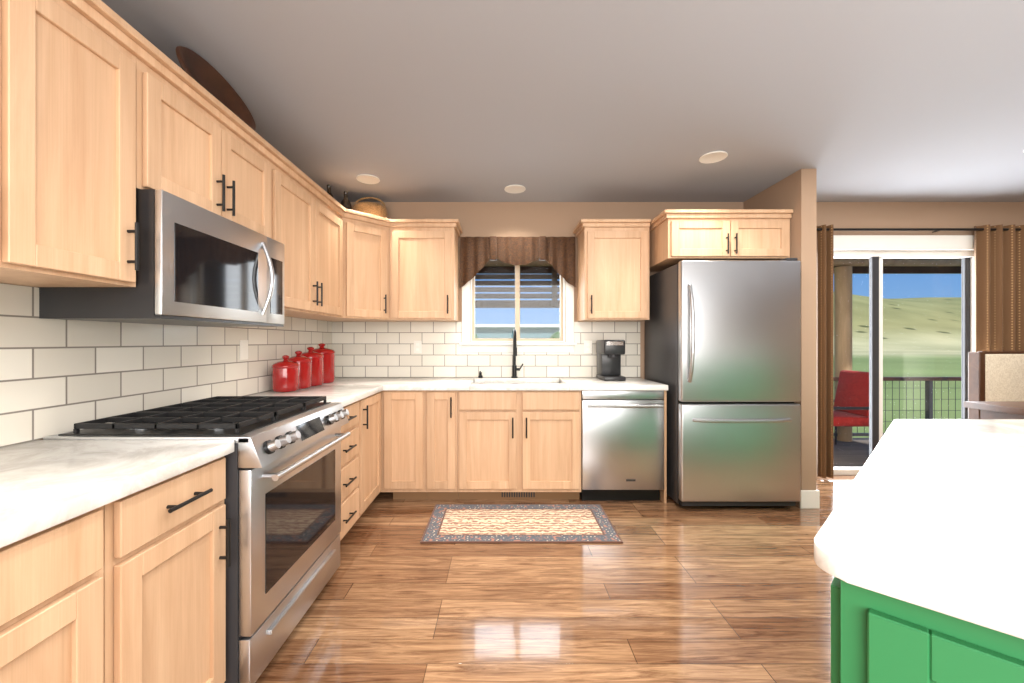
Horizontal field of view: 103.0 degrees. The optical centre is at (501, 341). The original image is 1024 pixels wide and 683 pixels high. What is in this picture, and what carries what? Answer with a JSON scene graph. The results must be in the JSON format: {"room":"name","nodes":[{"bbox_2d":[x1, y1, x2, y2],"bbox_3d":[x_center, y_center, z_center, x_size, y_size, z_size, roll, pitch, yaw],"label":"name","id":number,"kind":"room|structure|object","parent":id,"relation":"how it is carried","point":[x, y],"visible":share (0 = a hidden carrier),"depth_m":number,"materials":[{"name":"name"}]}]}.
{"room":"kitchen","nodes":[
{"label":"kitchen","id":0,"kind":"room"},
{"bbox_2d":[255,475,856,682],"bbox_3d":[2.020,1.257,0.428,7.340,0.100,6.697,0,0,0],"label":"floor","id":1,"kind":"structure","parent":0,"point":[671,590],"depth_m":1.87,"materials":[{"name":"brown wood"}]},
{"bbox_2d":[0,506,103,682],"bbox_3d":[-1.209,0.785,0.591,0.637,0.844,0.677,0,0,0],"label":"base cabinet","id":2,"kind":"object","parent":1,"relation":"on","point":[51,604],"visible":0.98,"depth_m":0.80,"materials":[{"name":"brown wood"}]},
{"bbox_2d":[0,440,233,547],"bbox_3d":[-1.201,0.342,0.377,0.653,0.040,1.914,0,0,0],"label":"countertop","id":3,"kind":"structure","parent":2,"relation":"on","point":[45,484],"depth_m":1.01,"materials":[{"name":"stone"}]},
{"bbox_2d":[104,456,230,682],"bbox_3d":[-1.193,0.785,1.133,0.670,0.844,0.402,0,0,0],"label":"base cabinet","id":4,"kind":"object","parent":1,"relation":"on","point":[165,557],"visible":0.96,"depth_m":1.10,"materials":[{"name":"brown wood"}]},
{"bbox_2d":[43,396,350,682],"bbox_3d":[-1.136,0.742,1.718,0.748,0.930,0.761,0,0,0],"label":"range","id":5,"kind":"object","parent":1,"relation":"on","point":[282,501],"visible":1,"depth_m":1.48,"materials":[{"name":"grey metal"}]},
{"bbox_2d":[340,401,358,540],"bbox_3d":[-1.193,0.785,2.331,0.670,0.844,0.458,0,0,0],"label":"base cabinet","id":6,"kind":"object","parent":1,"relation":"on","point":[349,481],"visible":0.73,"depth_m":2.38,"materials":[{"name":"brown wood"}]},
{"bbox_2d":[246,381,387,406],"bbox_3d":[-1.198,0.342,2.545,0.660,0.040,0.889,0,0,0],"label":"countertop","id":7,"kind":"structure","parent":6,"relation":"on","point":[346,393],"depth_m":2.62,"materials":[{"name":"stone"}]},
{"bbox_2d":[272,355,298,391],"bbox_3d":[-1.403,0.204,2.640,0.160,0.233,0.160,0,0,0],"label":"canister","id":8,"kind":"object","parent":7,"relation":"on","point":[285,374],"visible":1,"depth_m":2.58,"materials":[{"name":"red ceramic"}]},
{"bbox_2d":[288,351,311,388],"bbox_3d":[-1.403,0.192,2.806,0.170,0.258,0.170,0,0,0],"label":"canister","id":9,"kind":"object","parent":7,"relation":"on","point":[305,372],"visible":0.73,"depth_m":2.76,"materials":[{"name":"red ceramic"}]},
{"bbox_2d":[357,392,380,519],"bbox_3d":[-1.193,0.785,2.799,0.670,0.844,0.473,0,0,0],"label":"base cabinet","id":10,"kind":"object","parent":1,"relation":"on","point":[369,455],"visible":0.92,"depth_m":2.77,"materials":[{"name":"brown wood"}]},
{"bbox_2d":[380,391,426,498],"bbox_3d":[-1.052,0.785,3.337,0.953,0.844,0.637,0,0,0],"label":"base cabinet","id":11,"kind":"object","parent":1,"relation":"on","point":[402,444],"visible":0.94,"depth_m":3.03,"materials":[{"name":"brown wood"}]},
{"bbox_2d":[335,377,667,390],"bbox_3d":[-0.150,0.448,3.326,2.756,0.252,0.656,0,0,0],"label":"countertop","id":12,"kind":"structure","parent":11,"relation":"on","point":[394,383],"depth_m":3.05,"materials":[{"name":"stone"}]},
{"bbox_2d":[301,347,323,385],"bbox_3d":[-1.403,0.179,2.982,0.181,0.283,0.181,0,0,0],"label":"canister","id":13,"kind":"object","parent":12,"relation":"on","point":[317,362],"visible":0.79,"depth_m":2.94,"materials":[{"name":"red ceramic"}]},
{"bbox_2d":[313,343,334,383],"bbox_3d":[-1.403,0.167,3.170,0.196,0.308,0.196,0,0,0],"label":"canister","id":14,"kind":"object","parent":12,"relation":"on","point":[329,364],"visible":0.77,"depth_m":3.12,"materials":[{"name":"red ceramic"}]},
{"bbox_2d":[511,329,522,377],"bbox_3d":[0.136,0.107,3.513,0.108,0.428,0.215,0,0,0],"label":"faucet","id":15,"kind":"object","parent":12,"relation":"on","point":[515,369],"visible":1,"depth_m":3.57,"materials":[{"name":"black metal"}]},
{"bbox_2d":[596,340,625,380],"bbox_3d":[0.917,0.153,3.447,0.175,0.335,0.300,0,0,0],"label":"coffee maker","id":16,"kind":"object","parent":12,"relation":"on","point":[609,352],"visible":1,"depth_m":3.42,"materials":[{"name":"black plastic"}]},
{"bbox_2d":[425,391,457,498],"bbox_3d":[-0.454,0.785,3.320,0.238,0.844,0.670,0,0,0],"label":"base cabinet","id":17,"kind":"object","parent":1,"relation":"on","point":[440,444],"visible":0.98,"depth_m":3.03,"materials":[{"name":"brown wood"}]},
{"bbox_2d":[457,390,580,498],"bbox_3d":[0.130,0.785,3.320,0.925,0.844,0.670,0,0,0],"label":"base cabinet","id":18,"kind":"object","parent":1,"relation":"on","point":[518,441],"visible":0.94,"depth_m":3.03,"materials":[{"name":"brown wood"}]},
{"bbox_2d":[500,492,536,497],"bbox_3d":[0.128,1.164,3.107,0.285,0.062,0.008,0,0,0],"label":"air vent","id":19,"kind":"object","parent":18,"relation":"attached to","point":[518,494],"visible":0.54,"depth_m":3.11,"materials":[{"name":"brown metal"}]},
{"bbox_2d":[420,504,622,542],"bbox_3d":[0.117,1.202,2.715,1.215,0.008,0.570,0,0,0],"label":"rug","id":20,"kind":"object","parent":1,"relation":"on","point":[519,523],"visible":0.98,"depth_m":2.66,"materials":[{"name":"beige fabric"}]},
{"bbox_2d":[579,391,663,500],"bbox_3d":[0.900,0.786,3.296,0.606,0.841,0.662,0,0,0],"label":"dishwasher","id":21,"kind":"object","parent":1,"relation":"on","point":[622,445],"visible":0.92,"depth_m":3.02,"materials":[{"name":"grey metal"}]},
{"bbox_2d":[660,391,666,502],"bbox_3d":[1.218,0.785,3.346,0.019,0.844,0.618,0,0,0],"label":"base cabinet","id":22,"kind":"object","parent":1,"relation":"on","point":[663,496],"visible":0.21,"depth_m":3.04,"materials":[{"name":"brown wood"}]},
{"bbox_2d":[645,258,800,505],"bbox_3d":[1.690,0.307,3.212,0.850,1.800,0.830,0,0,0],"label":"fridge","id":23,"kind":"object","parent":1,"relation":"on","point":[723,350],"visible":0.98,"depth_m":2.87,"materials":[{"name":"grey metal"}]},
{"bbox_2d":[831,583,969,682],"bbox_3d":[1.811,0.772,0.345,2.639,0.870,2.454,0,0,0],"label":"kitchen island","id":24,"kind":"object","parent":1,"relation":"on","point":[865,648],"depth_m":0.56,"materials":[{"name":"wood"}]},
{"bbox_2d":[814,419,1023,682],"bbox_3d":[1.820,0.321,0.350,2.700,0.032,2.500,0,0,0],"label":"island countertop","id":25,"kind":"structure","parent":24,"relation":"on","point":[928,534],"depth_m":0.62,"materials":[{"name":"white stone"}]},
{"bbox_2d":[964,401,1023,418],"bbox_3d":[4.355,0.830,2.765,1.730,0.755,0.630,0,0,0],"label":"dining table","id":26,"kind":"object","parent":1,"relation":"on","point":[1001,409],"visible":0.35,"depth_m":2.92,"materials":[{"name":"brown wood"}]},
{"bbox_2d":[968,351,1023,418],"bbox_3d":[4.247,0.644,3.216,0.575,1.125,0.510,0,0,-6],"label":"dining chair","id":27,"kind":"object","parent":1,"relation":"on","point":[995,375],"visible":0.4,"depth_m":3.40,"materials":[{"name":"beige fabric"}]},
{"bbox_2d":[101,0,1023,201],"bbox_3d":[2.020,-1.303,0.428,7.340,0.100,6.697,0,0,0],"label":"ceiling","id":28,"kind":"structure","parent":0,"point":[626,100],"depth_m":2.05,"materials":[{"name":"grey paint"}]},
{"bbox_2d":[356,174,379,183],"bbox_3d":[-1.030,-1.248,3.130,0.176,0.010,0.176,0,0,0],"label":"recessed light","id":29,"kind":"object","parent":28,"relation":"in","point":[366,178],"visible":0.98,"depth_m":3.13,"materials":[{"name":"white paint"}]},
{"bbox_2d":[504,185,525,193],"bbox_3d":[0.106,-1.248,3.333,0.176,0.010,0.176,0,0,0],"label":"recessed light","id":30,"kind":"object","parent":28,"relation":"in","point":[514,189],"visible":1,"depth_m":3.33,"materials":[{"name":"white paint"}]},
{"bbox_2d":[699,151,727,163],"bbox_3d":[1.430,-1.248,2.757,0.176,0.010,0.176,0,0,0],"label":"recessed light","id":31,"kind":"object","parent":28,"relation":"in","point":[712,157],"visible":0.96,"depth_m":2.75,"materials":[{"name":"white paint"}]},
{"bbox_2d":[339,202,1023,378],"bbox_3d":[2.020,-0.023,3.717,7.340,2.460,0.120,0,0,0],"label":"wall","id":32,"kind":"structure","parent":0,"point":[520,219],"depth_m":3.66,"materials":[{"name":"beige paint"}]},
{"bbox_2d":[305,209,398,321],"bbox_3d":[-1.206,-0.585,3.329,0.644,0.813,0.636,0,0,0],"label":"upper cabinet","id":33,"kind":"object","parent":32,"relation":"attached to","point":[366,267],"visible":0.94,"depth_m":3.18,"materials":[{"name":"brown wood"}]},
{"bbox_2d":[327,184,333,197],"bbox_3d":[-1.360,-1.112,3.200,0.084,0.237,0.084,0,0,0],"label":"decorative bottle","id":34,"kind":"object","parent":33,"relation":"on","point":[329,189],"visible":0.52,"depth_m":3.19,"materials":[{"name":"black"}]},
{"bbox_2d":[340,191,351,209],"bbox_3d":[-1.270,-1.107,3.310,0.100,0.226,0.100,0,0,0],"label":"decorative bottle","id":35,"kind":"object","parent":33,"relation":"on","point":[345,202],"visible":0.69,"depth_m":3.28,"materials":[{"name":"black"}]},
{"bbox_2d":[352,197,386,217],"bbox_3d":[-1.130,-1.114,3.470,0.300,0.241,0.238,0,0,0],"label":"decorative basket","id":36,"kind":"object","parent":33,"relation":"on","point":[375,209],"visible":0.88,"depth_m":3.38,"materials":[{"name":"wicker"}]},
{"bbox_2d":[414,341,421,352],"bbox_3d":[-0.755,0.050,3.645,0.072,0.115,0.007,0,0,0],"label":"electrical outlet","id":37,"kind":"object","parent":32,"relation":"attached to","point":[417,346],"visible":1,"depth_m":3.64,"materials":[{"name":"white plastic"}]},
{"bbox_2d":[390,219,462,321],"bbox_3d":[-0.635,-0.585,3.461,0.566,0.814,0.372,0,0,0],"label":"upper cabinet","id":38,"kind":"object","parent":32,"relation":"attached to","point":[423,270],"visible":1,"depth_m":3.32,"materials":[{"name":"brown wood"}]},
{"bbox_2d":[332,322,639,376],"bbox_3d":[-0.141,0.072,3.653,2.762,0.498,0.008,0,0,0],"label":"backsplash","id":39,"kind":"structure","parent":32,"relation":"attached to","point":[373,349],"depth_m":3.65,"materials":[{"name":"tile"}]},
{"bbox_2d":[459,259,576,351],"bbox_3d":[0.142,-0.396,3.692,1.045,0.985,0.160,0,0,0],"label":"kitchen window","id":40,"kind":"structure","parent":32,"relation":"in","point":[549,344],"depth_m":3.64,"materials":[{"name":"white paint"}]},
{"bbox_2d":[460,236,575,286],"bbox_3d":[0.140,-0.702,3.598,1.020,0.450,0.050,0,0,0],"label":"window valance","id":41,"kind":"object","parent":40,"relation":"attached to","point":[558,254],"visible":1,"depth_m":3.60,"materials":[{"name":"fabric"}]},
{"bbox_2d":[584,341,591,352],"bbox_3d":[0.770,0.050,3.645,0.072,0.115,0.007,0,0,0],"label":"electrical outlet","id":42,"kind":"object","parent":32,"relation":"attached to","point":[587,346],"visible":1,"depth_m":3.64,"materials":[{"name":"white plastic"}]},
{"bbox_2d":[573,219,650,321],"bbox_3d":[0.921,-0.585,3.461,0.568,0.814,0.372,0,0,0],"label":"upper cabinet","id":43,"kind":"object","parent":32,"relation":"attached to","point":[612,270],"visible":1,"depth_m":3.32,"materials":[{"name":"brown wood"}]},
{"bbox_2d":[649,209,792,271],"bbox_3d":[1.687,-0.803,3.329,0.955,0.356,0.648,0,0,0],"label":"upper cabinet","id":44,"kind":"object","parent":32,"relation":"attached to","point":[676,236],"visible":0.94,"depth_m":3.05,"materials":[{"name":"brown wood"}]},
{"bbox_2d":[834,235,973,474],"bbox_3d":[3.436,0.130,3.692,1.848,2.155,0.130,0,0,0],"label":"sliding door","id":45,"kind":"structure","parent":32,"relation":"in","point":[901,242],"depth_m":3.68,"materials":[{"name":"white paint"}]},
{"bbox_2d":[817,228,1020,232],"bbox_3d":[3.855,-0.983,3.603,2.374,0.044,0.106,0,0,0],"label":"curtain rod","id":46,"kind":"object","parent":32,"relation":"attached to","point":[914,229],"visible":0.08,"depth_m":3.56,"materials":[{"name":"black metal"}]},
{"bbox_2d":[817,224,833,478],"bbox_3d":[2.833,0.087,3.572,0.125,2.210,0.067,0,0,0],"label":"curtain","id":47,"kind":"object","parent":46,"relation":"hanging from","point":[825,353],"visible":0.92,"depth_m":3.56,"materials":[{"name":"fabric"}]},
{"bbox_2d":[974,224,1023,351],"bbox_3d":[4.540,0.087,3.572,0.760,2.210,0.067,0,0,0],"label":"curtain","id":48,"kind":"object","parent":46,"relation":"hanging from","point":[999,289],"visible":0.54,"depth_m":3.57,"materials":[{"name":"fabric"}]},
{"bbox_2d":[744,169,816,506],"bbox_3d":[2.225,-0.023,3.303,0.110,2.460,0.706,0,0,0],"label":"wall","id":49,"kind":"structure","parent":0,"point":[796,191],"depth_m":2.95,"materials":[{"name":"beige paint"}]},
{"bbox_2d":[800,490,819,508],"bbox_3d":[3.862,1.142,3.296,3.413,0.130,0.720,0,0,0],"label":"baseboard","id":50,"kind":"structure","parent":49,"relation":"attached to","point":[810,499],"depth_m":2.94,"materials":[{"name":"white paint"}]},
{"bbox_3d":[-1.590,-0.023,0.429,0.120,2.460,6.457,0,0,0],"label":"wall","id":51,"kind":"structure","parent":0,"visible":0},
{"bbox_2d":[0,0,138,286],"bbox_3d":[-1.338,-0.555,0.942,0.380,0.755,0.784,0,0,0],"label":"upper cabinet","id":52,"kind":"object","parent":51,"relation":"attached to","point":[67,145],"visible":1,"depth_m":1.11,"materials":[{"name":"brown wood"}]},
{"bbox_2d":[0,283,331,446],"bbox_3d":[-1.526,0.072,1.524,0.008,0.498,4.249,0,0,0],"label":"backsplash","id":53,"kind":"structure","parent":51,"relation":"attached to","point":[58,376],"depth_m":1.59,"materials":[{"name":"tile"}]},
{"bbox_2d":[136,57,270,237],"bbox_3d":[-1.338,-0.719,1.718,0.380,0.428,0.764,0,0,0],"label":"upper cabinet","id":54,"kind":"object","parent":51,"relation":"attached to","point":[189,150],"visible":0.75,"depth_m":1.58,"materials":[{"name":"brown wood"}]},
{"bbox_2d":[38,189,283,326],"bbox_3d":[-1.296,-0.288,1.718,0.464,0.425,0.759,0,0,0],"label":"microwave","id":55,"kind":"object","parent":54,"relation":"attached to","point":[200,266],"visible":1,"depth_m":1.46,"materials":[{"name":"silver metal"}]},
{"bbox_2d":[63,0,345,215],"bbox_3d":[-1.345,-0.963,1.797,0.366,0.058,2.494,0,0,0],"label":"crown molding","id":56,"kind":"structure","parent":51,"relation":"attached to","point":[106,19],"depth_m":1.51,"materials":[{"name":"brown wood"}]},
{"bbox_2d":[176,46,255,130],"bbox_3d":[-1.320,-1.112,1.830,0.220,0.240,0.500,0,0,0],"label":"decorative bowl","id":57,"kind":"object","parent":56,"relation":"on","point":[204,73],"visible":0.35,"depth_m":1.84,"materials":[{"name":"brown wood"}]},
{"bbox_2d":[240,340,247,359],"bbox_3d":[-1.519,0.050,2.396,0.006,0.115,0.072,0,0,0],"label":"electrical outlet","id":58,"kind":"object","parent":51,"relation":"attached to","point":[243,349],"visible":1,"depth_m":2.39,"materials":[{"name":"white plastic"}]},
{"bbox_2d":[269,161,342,317],"bbox_3d":[-1.338,-0.555,2.574,0.380,0.755,0.943,0,0,0],"label":"upper cabinet","id":59,"kind":"object","parent":51,"relation":"attached to","point":[306,228],"visible":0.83,"depth_m":2.49,"materials":[{"name":"brown wood"}]},
{"label":"outside","id":60,"kind":"structure","parent":0,"visible":0},
{"bbox_2d":[852,294,960,437],"bbox_3d":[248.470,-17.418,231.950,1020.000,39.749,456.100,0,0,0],"label":"ground","id":61,"kind":"structure","parent":60,"point":[943,331],"depth_m":112.24,"materials":[{"name":"green plant"}]},
{"bbox_2d":[475,324,559,337],"bbox_3d":[-1.530,0.232,60.750,60.000,4.450,42.500,0,0,0],"label":"building","id":62,"kind":"structure","parent":61,"relation":"on","point":[531,331],"depth_m":40.00,"materials":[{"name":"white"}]},
{"bbox_2d":[475,331,559,337],"bbox_3d":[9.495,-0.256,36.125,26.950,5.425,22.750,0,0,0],"label":"tree","id":63,"kind":"object","parent":61,"relation":"on","point":[556,334],"depth_m":29.44,"materials":[{"name":"green plant"}]},
{"bbox_2d":[834,438,868,466],"bbox_3d":[3.220,1.932,4.866,13.500,1.050,2.168,0,0,0],"label":"deck","id":64,"kind":"object","parent":61,"relation":"on","point":[854,451],"depth_m":5.16,"materials":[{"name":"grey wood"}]},
{"bbox_2d":[834,370,868,444],"bbox_3d":[4.322,0.897,5.250,0.704,1.020,0.640,0,0,0],"label":"outdoor chair","id":65,"kind":"object","parent":64,"relation":"on","point":[846,380],"depth_m":5.17,"materials":[{"name":"red fabric"}]},
{"bbox_2d":[834,266,960,441],"bbox_3d":[3.223,0.172,5.810,13.505,2.470,0.200,0,0,0],"label":"deck railing","id":66,"kind":"object","parent":64,"relation":"on","point":[841,333],"depth_m":5.76,"materials":[{"name":"brown wood"}]},
{"bbox_2d":[475,258,960,307],"bbox_3d":[3.220,-1.223,5.091,13.500,1.400,2.618,0,0,0],"label":"roof","id":67,"kind":"structure","parent":66,"relation":"on","point":[945,265],"depth_m":6.30,"materials":[{"name":"brown wood"}]}
]}

